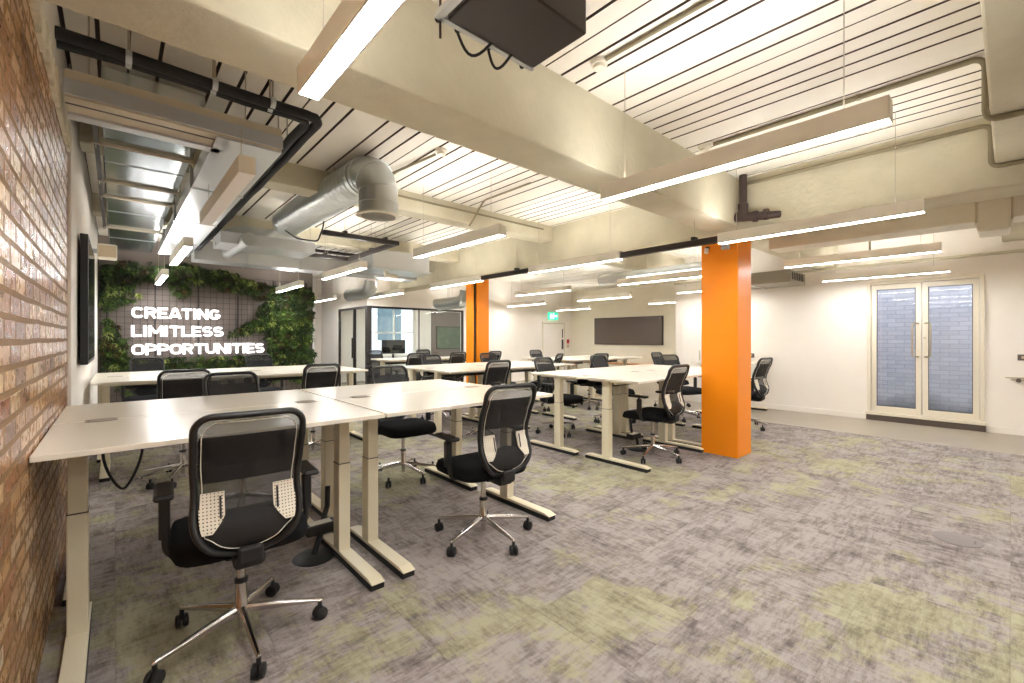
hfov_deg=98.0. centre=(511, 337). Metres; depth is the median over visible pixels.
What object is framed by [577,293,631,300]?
linear light
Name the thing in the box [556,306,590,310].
linear light
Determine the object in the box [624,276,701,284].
diffuser
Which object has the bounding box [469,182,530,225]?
conduit
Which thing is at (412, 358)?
chair
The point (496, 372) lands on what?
chair
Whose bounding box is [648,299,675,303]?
linear light
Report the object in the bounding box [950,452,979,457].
floor outlet
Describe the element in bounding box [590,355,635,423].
chair
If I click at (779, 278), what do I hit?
box
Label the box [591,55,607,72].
ceiling detector
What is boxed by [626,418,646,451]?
spine
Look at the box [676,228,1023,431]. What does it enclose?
wall
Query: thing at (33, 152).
brick wall
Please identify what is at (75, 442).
desk
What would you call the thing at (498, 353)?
chair
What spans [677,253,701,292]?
linear light
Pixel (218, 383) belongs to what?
chair
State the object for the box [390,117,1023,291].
beam
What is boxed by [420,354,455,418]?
chair
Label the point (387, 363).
cable tray
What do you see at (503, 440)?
chair
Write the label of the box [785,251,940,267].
diffuser
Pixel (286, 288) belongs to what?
diffuser
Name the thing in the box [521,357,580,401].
desk
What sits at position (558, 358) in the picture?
chair
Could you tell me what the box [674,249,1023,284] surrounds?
trim
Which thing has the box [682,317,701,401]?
tall cabinet
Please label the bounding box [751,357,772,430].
chair
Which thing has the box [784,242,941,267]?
linear light
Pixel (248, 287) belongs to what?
plants
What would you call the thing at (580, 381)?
cable tray
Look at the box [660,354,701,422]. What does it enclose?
chair
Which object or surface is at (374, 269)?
tray
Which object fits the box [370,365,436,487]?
chair
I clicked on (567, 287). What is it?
linear light
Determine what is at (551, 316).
exit sign
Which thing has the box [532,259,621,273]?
diffuser
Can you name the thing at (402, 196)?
conduit
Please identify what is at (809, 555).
floor
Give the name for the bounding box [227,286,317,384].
plants
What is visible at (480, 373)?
cable tray
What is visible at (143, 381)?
desk
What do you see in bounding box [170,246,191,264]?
diffuser
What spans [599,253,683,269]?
beam
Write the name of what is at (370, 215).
grille
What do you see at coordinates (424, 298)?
wall
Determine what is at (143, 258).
wall
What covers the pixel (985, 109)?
conduit
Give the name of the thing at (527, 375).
desk
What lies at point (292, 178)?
beam
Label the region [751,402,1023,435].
baseboard
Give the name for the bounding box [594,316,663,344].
board
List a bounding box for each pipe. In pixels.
[54,25,321,250]
[56,39,308,255]
[734,174,780,221]
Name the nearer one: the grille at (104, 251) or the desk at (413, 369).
the grille at (104, 251)
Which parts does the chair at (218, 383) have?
panel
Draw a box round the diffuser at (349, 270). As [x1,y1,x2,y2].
[324,268,366,279]
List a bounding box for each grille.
[98,245,115,257]
[356,210,399,221]
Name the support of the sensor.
attached to the column at (726, 274)
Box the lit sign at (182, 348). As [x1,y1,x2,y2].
[131,307,263,354]
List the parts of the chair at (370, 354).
panel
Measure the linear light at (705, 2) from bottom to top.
0.023 m
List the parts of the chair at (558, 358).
frame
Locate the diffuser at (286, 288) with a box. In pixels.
[279,286,300,292]
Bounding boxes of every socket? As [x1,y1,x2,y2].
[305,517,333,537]
[626,432,640,439]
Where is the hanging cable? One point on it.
(110, 476)
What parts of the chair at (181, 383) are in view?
frame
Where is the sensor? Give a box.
[704,247,709,253]
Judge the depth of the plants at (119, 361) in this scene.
7.24 m
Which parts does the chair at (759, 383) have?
seat, lumbar plate, frame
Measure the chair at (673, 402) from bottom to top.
1.027 m
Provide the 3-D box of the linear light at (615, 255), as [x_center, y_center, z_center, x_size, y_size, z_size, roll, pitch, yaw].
[0.754,-1.300,5.644,0.080,0.800,1.500,0,0,-42]
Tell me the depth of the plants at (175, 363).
8.07 m
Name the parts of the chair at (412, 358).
frame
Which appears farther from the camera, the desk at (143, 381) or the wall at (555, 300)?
the wall at (555, 300)
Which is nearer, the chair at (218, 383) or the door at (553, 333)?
the chair at (218, 383)
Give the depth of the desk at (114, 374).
4.94 m
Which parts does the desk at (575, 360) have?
leg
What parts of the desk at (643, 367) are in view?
leg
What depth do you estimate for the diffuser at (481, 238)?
4.38 m
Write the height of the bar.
0.068 m
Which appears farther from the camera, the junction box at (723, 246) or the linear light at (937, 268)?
the linear light at (937, 268)
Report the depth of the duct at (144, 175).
3.78 m
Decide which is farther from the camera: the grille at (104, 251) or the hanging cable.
the grille at (104, 251)
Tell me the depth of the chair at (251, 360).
7.22 m
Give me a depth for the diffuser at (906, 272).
6.56 m
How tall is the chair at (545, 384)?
1.027 m
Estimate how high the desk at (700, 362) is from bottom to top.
0.883 m
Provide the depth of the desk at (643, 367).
5.99 m
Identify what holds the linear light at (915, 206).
hanging from the ceiling
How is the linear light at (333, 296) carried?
hanging from the ceiling
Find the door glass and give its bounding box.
[877,285,971,412]
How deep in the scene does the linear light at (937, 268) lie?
6.48 m
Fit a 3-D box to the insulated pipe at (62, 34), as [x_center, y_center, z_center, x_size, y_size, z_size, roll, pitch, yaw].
[-3.604,-1.503,4.631,1.188,0.354,6.093,0,0,-42]
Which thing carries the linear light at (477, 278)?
hanging from the ceiling
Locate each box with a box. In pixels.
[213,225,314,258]
[435,0,585,70]
[721,243,729,249]
[751,269,804,289]
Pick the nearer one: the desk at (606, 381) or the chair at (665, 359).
the desk at (606, 381)
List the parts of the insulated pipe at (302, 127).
hanger rod, hanger rod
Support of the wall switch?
attached to the wall at (814, 334)
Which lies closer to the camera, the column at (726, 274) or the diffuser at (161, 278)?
the column at (726, 274)
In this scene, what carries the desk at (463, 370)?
on the floor
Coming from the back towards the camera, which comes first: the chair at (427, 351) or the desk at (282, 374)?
the chair at (427, 351)
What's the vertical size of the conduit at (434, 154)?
0.023 m
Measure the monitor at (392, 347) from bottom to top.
0.500 m
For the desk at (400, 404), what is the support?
on the floor
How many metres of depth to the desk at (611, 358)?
9.88 m
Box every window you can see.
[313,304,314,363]
[372,309,414,355]
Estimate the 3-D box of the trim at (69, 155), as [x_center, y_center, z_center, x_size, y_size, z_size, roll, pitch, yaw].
[-2.879,0.025,2.758,0.215,2.550,0.090,0,0,-42]
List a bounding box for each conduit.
[392,153,435,173]
[398,194,543,229]
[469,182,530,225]
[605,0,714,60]
[713,57,1023,145]
[747,124,1023,184]
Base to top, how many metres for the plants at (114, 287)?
0.814 m
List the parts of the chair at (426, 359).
frame, panel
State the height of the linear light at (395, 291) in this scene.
0.800 m
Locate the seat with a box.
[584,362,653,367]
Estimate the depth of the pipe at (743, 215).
4.55 m
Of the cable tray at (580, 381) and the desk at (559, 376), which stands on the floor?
the desk at (559, 376)
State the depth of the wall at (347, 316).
13.41 m
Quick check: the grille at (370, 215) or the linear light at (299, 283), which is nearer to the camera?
the grille at (370, 215)
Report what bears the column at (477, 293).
on the floor
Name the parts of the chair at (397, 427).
frame, panel, seat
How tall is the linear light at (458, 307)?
0.987 m
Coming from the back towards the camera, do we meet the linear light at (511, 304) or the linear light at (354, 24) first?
the linear light at (511, 304)
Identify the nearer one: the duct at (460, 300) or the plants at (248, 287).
the plants at (248, 287)
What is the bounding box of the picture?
[436,326,459,348]
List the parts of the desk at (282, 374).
leg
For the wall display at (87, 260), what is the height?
0.980 m
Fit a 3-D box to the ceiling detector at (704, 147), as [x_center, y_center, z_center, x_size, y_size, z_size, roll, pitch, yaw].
[1.681,-1.653,3.885,0.104,0.055,0.104,0,0,-42]
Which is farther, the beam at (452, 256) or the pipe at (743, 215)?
the beam at (452, 256)
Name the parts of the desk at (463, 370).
leg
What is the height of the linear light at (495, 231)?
0.800 m
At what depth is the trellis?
8.11 m
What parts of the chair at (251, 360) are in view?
frame, panel, seat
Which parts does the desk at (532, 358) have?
leg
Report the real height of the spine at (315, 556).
0.343 m
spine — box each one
[292,486,333,566]
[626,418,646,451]
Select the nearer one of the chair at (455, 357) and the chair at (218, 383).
the chair at (218, 383)
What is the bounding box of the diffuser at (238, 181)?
[201,172,253,225]
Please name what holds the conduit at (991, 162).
attached to the beam at (953, 170)
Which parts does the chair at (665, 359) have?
frame, panel, seat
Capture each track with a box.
[481,268,527,279]
[620,220,716,257]
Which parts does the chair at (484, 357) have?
frame, panel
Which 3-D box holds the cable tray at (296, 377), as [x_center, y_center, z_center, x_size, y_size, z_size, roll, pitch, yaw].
[-2.746,0.495,5.758,0.795,0.060,0.140,0,0,-42]
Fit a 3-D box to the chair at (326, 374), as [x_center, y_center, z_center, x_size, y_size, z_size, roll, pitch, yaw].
[-2.226,0.786,4.993,0.611,1.027,0.675,0,0,-42]
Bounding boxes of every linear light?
[155,225,168,284]
[169,221,192,265]
[200,129,255,225]
[275,270,303,292]
[297,0,405,100]
[315,294,335,301]
[321,227,366,279]
[371,288,403,297]
[413,185,505,257]
[430,275,483,288]
[507,279,546,306]
[515,269,570,295]
[528,215,623,273]
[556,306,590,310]
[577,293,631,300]
[600,0,892,201]
[617,270,701,284]
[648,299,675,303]
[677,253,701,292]
[717,111,924,244]
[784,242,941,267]
[822,233,949,281]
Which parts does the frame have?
rail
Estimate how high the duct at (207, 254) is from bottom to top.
0.492 m
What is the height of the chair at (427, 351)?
1.025 m
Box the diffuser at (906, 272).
[823,271,948,281]
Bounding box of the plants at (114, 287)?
[98,265,141,313]
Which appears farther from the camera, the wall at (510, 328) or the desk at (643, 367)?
the wall at (510, 328)
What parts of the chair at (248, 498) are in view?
armrest, lumbar plate, lumbar handle, seat, frame, trim, lumbar handle, lumbar plate, armrest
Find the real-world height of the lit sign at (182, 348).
0.815 m
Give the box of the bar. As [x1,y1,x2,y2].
[1005,377,1023,382]
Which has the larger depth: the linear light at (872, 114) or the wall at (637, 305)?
the wall at (637, 305)
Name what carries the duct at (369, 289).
hanging from the ceiling
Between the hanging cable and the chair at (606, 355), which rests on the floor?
the chair at (606, 355)
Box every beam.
[44,0,837,268]
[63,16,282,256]
[79,122,552,243]
[92,192,458,262]
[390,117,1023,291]
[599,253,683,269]
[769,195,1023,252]
[980,0,1023,241]
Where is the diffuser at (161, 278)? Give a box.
[155,275,167,284]
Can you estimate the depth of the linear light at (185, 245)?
4.68 m
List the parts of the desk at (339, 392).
leg, leg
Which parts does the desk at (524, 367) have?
leg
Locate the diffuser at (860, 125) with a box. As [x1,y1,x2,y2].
[603,119,890,201]
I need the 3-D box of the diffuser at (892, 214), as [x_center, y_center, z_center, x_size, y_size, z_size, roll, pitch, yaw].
[2.468,-0.906,3.723,0.068,0.011,1.442,0,0,-42]
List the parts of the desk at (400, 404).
leg, leg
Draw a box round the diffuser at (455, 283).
[431,281,480,288]
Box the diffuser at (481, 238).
[414,235,503,257]
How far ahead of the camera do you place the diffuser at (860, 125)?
2.22 m
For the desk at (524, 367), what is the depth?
7.01 m
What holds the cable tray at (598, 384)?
on the desk at (606, 381)
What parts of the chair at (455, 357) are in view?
seat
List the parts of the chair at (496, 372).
frame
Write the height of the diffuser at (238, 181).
0.011 m
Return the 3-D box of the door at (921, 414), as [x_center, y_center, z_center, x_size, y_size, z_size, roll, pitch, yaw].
[6.156,0.205,6.678,0.242,2.190,1.330,0,0,-42]
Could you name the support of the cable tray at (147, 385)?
on the desk at (143, 381)
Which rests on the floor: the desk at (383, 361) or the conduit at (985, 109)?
the desk at (383, 361)
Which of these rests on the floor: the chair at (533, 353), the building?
the chair at (533, 353)
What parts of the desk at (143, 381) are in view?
leg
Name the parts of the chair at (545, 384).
frame, panel, seat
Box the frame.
[215,215,398,260]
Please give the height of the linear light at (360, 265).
0.800 m
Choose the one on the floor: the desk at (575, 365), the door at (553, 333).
the desk at (575, 365)
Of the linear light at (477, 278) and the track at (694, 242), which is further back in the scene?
the linear light at (477, 278)
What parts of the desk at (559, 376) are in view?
leg, leg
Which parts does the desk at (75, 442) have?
leg, leg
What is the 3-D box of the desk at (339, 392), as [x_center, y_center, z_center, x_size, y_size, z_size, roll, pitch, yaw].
[-0.947,0.851,3.670,1.295,0.898,0.875,0,0,-42]
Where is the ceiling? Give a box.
[56,0,989,291]
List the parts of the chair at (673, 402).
seat, lumbar plate, frame, lumbar plate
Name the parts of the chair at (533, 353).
panel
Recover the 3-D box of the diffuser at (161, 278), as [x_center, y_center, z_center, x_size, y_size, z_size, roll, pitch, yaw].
[-5.489,-0.906,6.963,0.068,0.011,1.492,0,0,-42]
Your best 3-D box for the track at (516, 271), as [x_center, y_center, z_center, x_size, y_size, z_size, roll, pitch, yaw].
[-0.108,-1.295,6.611,0.072,0.760,1.080,0,0,-42]
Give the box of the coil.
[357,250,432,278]
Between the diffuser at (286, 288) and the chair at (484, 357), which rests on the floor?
the chair at (484, 357)
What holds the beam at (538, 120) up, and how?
attached to the ceiling
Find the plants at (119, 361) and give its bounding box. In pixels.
[99,318,131,372]
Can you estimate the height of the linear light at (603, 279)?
0.727 m
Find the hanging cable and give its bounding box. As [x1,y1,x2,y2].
[101,449,143,489]
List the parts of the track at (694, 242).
rail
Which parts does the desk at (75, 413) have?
leg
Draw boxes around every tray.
[125,384,156,388]
[264,376,301,380]
[357,265,432,277]
[385,362,405,364]
[441,372,483,376]
[510,369,535,372]
[577,379,595,384]
[596,381,629,386]
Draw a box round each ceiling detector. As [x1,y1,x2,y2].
[435,147,446,156]
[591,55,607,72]
[698,143,710,152]
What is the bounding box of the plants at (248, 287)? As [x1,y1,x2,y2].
[99,260,282,301]
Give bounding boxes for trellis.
[99,267,311,401]
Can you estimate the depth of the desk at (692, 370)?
5.51 m
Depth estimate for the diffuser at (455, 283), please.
7.63 m
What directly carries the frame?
hanging from the ceiling
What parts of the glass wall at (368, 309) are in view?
post, door pull, post, post, head rail, post, post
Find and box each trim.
[29,0,71,152]
[67,152,71,405]
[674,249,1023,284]
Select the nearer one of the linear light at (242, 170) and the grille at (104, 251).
the linear light at (242, 170)
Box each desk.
[29,399,384,682]
[53,389,331,606]
[90,371,236,482]
[93,368,235,462]
[228,365,343,378]
[250,367,367,440]
[300,379,485,517]
[335,385,555,579]
[371,358,444,365]
[404,363,483,422]
[420,365,519,436]
[440,356,465,361]
[462,361,538,417]
[507,362,576,428]
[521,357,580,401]
[529,368,639,455]
[552,357,608,406]
[563,355,590,396]
[578,371,703,472]
[586,356,642,400]
[593,364,690,437]
[647,367,701,446]
[691,361,767,413]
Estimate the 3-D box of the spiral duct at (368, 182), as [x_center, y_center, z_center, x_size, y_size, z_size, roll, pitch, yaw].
[-1.934,-1.387,4.706,2.363,0.586,0.400,0,0,44]
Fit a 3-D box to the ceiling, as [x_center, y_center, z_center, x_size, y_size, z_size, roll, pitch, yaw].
[1.610,-1.740,7.467,13.055,0.120,19.000,0,0,-42]
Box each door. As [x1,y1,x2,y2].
[542,322,564,369]
[865,274,986,431]
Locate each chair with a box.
[121,357,164,401]
[139,369,210,489]
[143,407,327,682]
[203,371,259,395]
[245,355,282,391]
[301,363,340,449]
[366,350,382,378]
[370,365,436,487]
[406,353,425,380]
[416,349,442,363]
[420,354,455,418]
[434,382,536,556]
[442,352,465,381]
[462,360,510,436]
[480,353,515,383]
[489,351,501,359]
[530,350,542,375]
[531,353,563,411]
[534,357,583,437]
[572,353,608,409]
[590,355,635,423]
[620,364,689,463]
[651,352,690,406]
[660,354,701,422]
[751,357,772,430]
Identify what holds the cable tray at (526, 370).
on the desk at (524, 367)
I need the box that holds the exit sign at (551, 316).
[548,312,557,319]
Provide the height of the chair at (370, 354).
1.027 m
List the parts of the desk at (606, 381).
leg, leg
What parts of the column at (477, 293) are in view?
casing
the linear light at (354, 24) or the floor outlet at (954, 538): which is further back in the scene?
the floor outlet at (954, 538)
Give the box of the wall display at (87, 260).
[80,233,94,364]
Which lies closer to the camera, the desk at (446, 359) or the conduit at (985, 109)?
the conduit at (985, 109)
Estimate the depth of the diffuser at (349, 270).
6.24 m
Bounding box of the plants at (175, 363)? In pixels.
[114,352,281,396]
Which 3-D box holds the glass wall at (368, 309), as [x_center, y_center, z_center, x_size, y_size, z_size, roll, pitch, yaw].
[-2.942,0.275,11.882,2.740,2.050,1.860,0,0,-42]
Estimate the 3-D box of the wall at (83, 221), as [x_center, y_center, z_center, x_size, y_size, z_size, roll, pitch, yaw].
[-3.231,-0.215,3.148,0.210,3.030,19.000,0,0,-42]
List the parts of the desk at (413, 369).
leg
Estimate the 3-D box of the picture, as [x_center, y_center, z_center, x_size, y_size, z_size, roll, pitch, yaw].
[-2.188,-0.010,15.409,1.010,0.780,0.050,0,0,-42]
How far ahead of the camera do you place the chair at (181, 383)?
3.91 m
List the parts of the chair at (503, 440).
armrest, seat, lumbar plate, frame, trim, lumbar plate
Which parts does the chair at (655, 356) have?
frame, panel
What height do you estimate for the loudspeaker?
0.170 m
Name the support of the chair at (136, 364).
on the floor
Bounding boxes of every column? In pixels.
[466,279,488,383]
[702,240,750,458]
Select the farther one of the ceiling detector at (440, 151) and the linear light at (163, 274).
the linear light at (163, 274)
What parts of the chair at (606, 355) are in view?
frame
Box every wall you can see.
[0,0,66,682]
[43,0,97,405]
[98,233,312,402]
[313,278,459,381]
[321,276,463,385]
[338,306,463,385]
[460,279,532,381]
[533,288,571,376]
[572,282,675,368]
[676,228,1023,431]
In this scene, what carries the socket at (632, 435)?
attached to the spine at (632, 435)
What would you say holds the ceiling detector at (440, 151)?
attached to the ceiling
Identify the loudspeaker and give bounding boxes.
[92,243,116,260]
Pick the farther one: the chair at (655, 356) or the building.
the building
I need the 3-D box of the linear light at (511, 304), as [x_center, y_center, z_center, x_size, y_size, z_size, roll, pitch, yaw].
[0.381,-1.300,12.267,0.080,0.800,1.500,0,0,-42]
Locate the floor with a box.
[36,377,1023,682]
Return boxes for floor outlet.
[932,531,983,547]
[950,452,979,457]
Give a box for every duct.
[92,65,204,252]
[191,241,416,281]
[221,232,256,257]
[272,156,399,236]
[343,280,377,301]
[433,290,465,308]
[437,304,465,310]
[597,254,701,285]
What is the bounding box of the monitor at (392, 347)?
[381,340,404,357]
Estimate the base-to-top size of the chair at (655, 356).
1.027 m
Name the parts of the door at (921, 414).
handle, sill, handle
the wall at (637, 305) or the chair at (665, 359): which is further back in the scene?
the wall at (637, 305)
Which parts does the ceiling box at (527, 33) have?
mounting frame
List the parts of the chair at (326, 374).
frame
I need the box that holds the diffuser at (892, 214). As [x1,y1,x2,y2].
[718,211,923,243]
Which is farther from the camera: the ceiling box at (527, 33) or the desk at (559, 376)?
the desk at (559, 376)
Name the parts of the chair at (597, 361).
frame, panel, seat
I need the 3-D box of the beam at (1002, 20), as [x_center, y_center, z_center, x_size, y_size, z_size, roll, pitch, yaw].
[3.506,-1.500,2.679,9.200,0.400,0.830,0,0,-42]
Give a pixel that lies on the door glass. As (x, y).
(950, 307)
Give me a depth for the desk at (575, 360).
9.12 m
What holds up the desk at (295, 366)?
on the floor
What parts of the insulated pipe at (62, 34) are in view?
hanger rod, hanger rod, hanger rod, hanger rod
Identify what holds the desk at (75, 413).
on the floor
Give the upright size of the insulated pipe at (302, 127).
0.356 m
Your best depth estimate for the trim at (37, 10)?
1.96 m
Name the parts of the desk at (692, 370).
leg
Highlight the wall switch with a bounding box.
[1018,354,1023,360]
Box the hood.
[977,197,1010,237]
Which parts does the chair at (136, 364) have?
seat, panel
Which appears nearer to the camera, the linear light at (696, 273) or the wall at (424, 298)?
the linear light at (696, 273)
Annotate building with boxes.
[372,308,411,353]

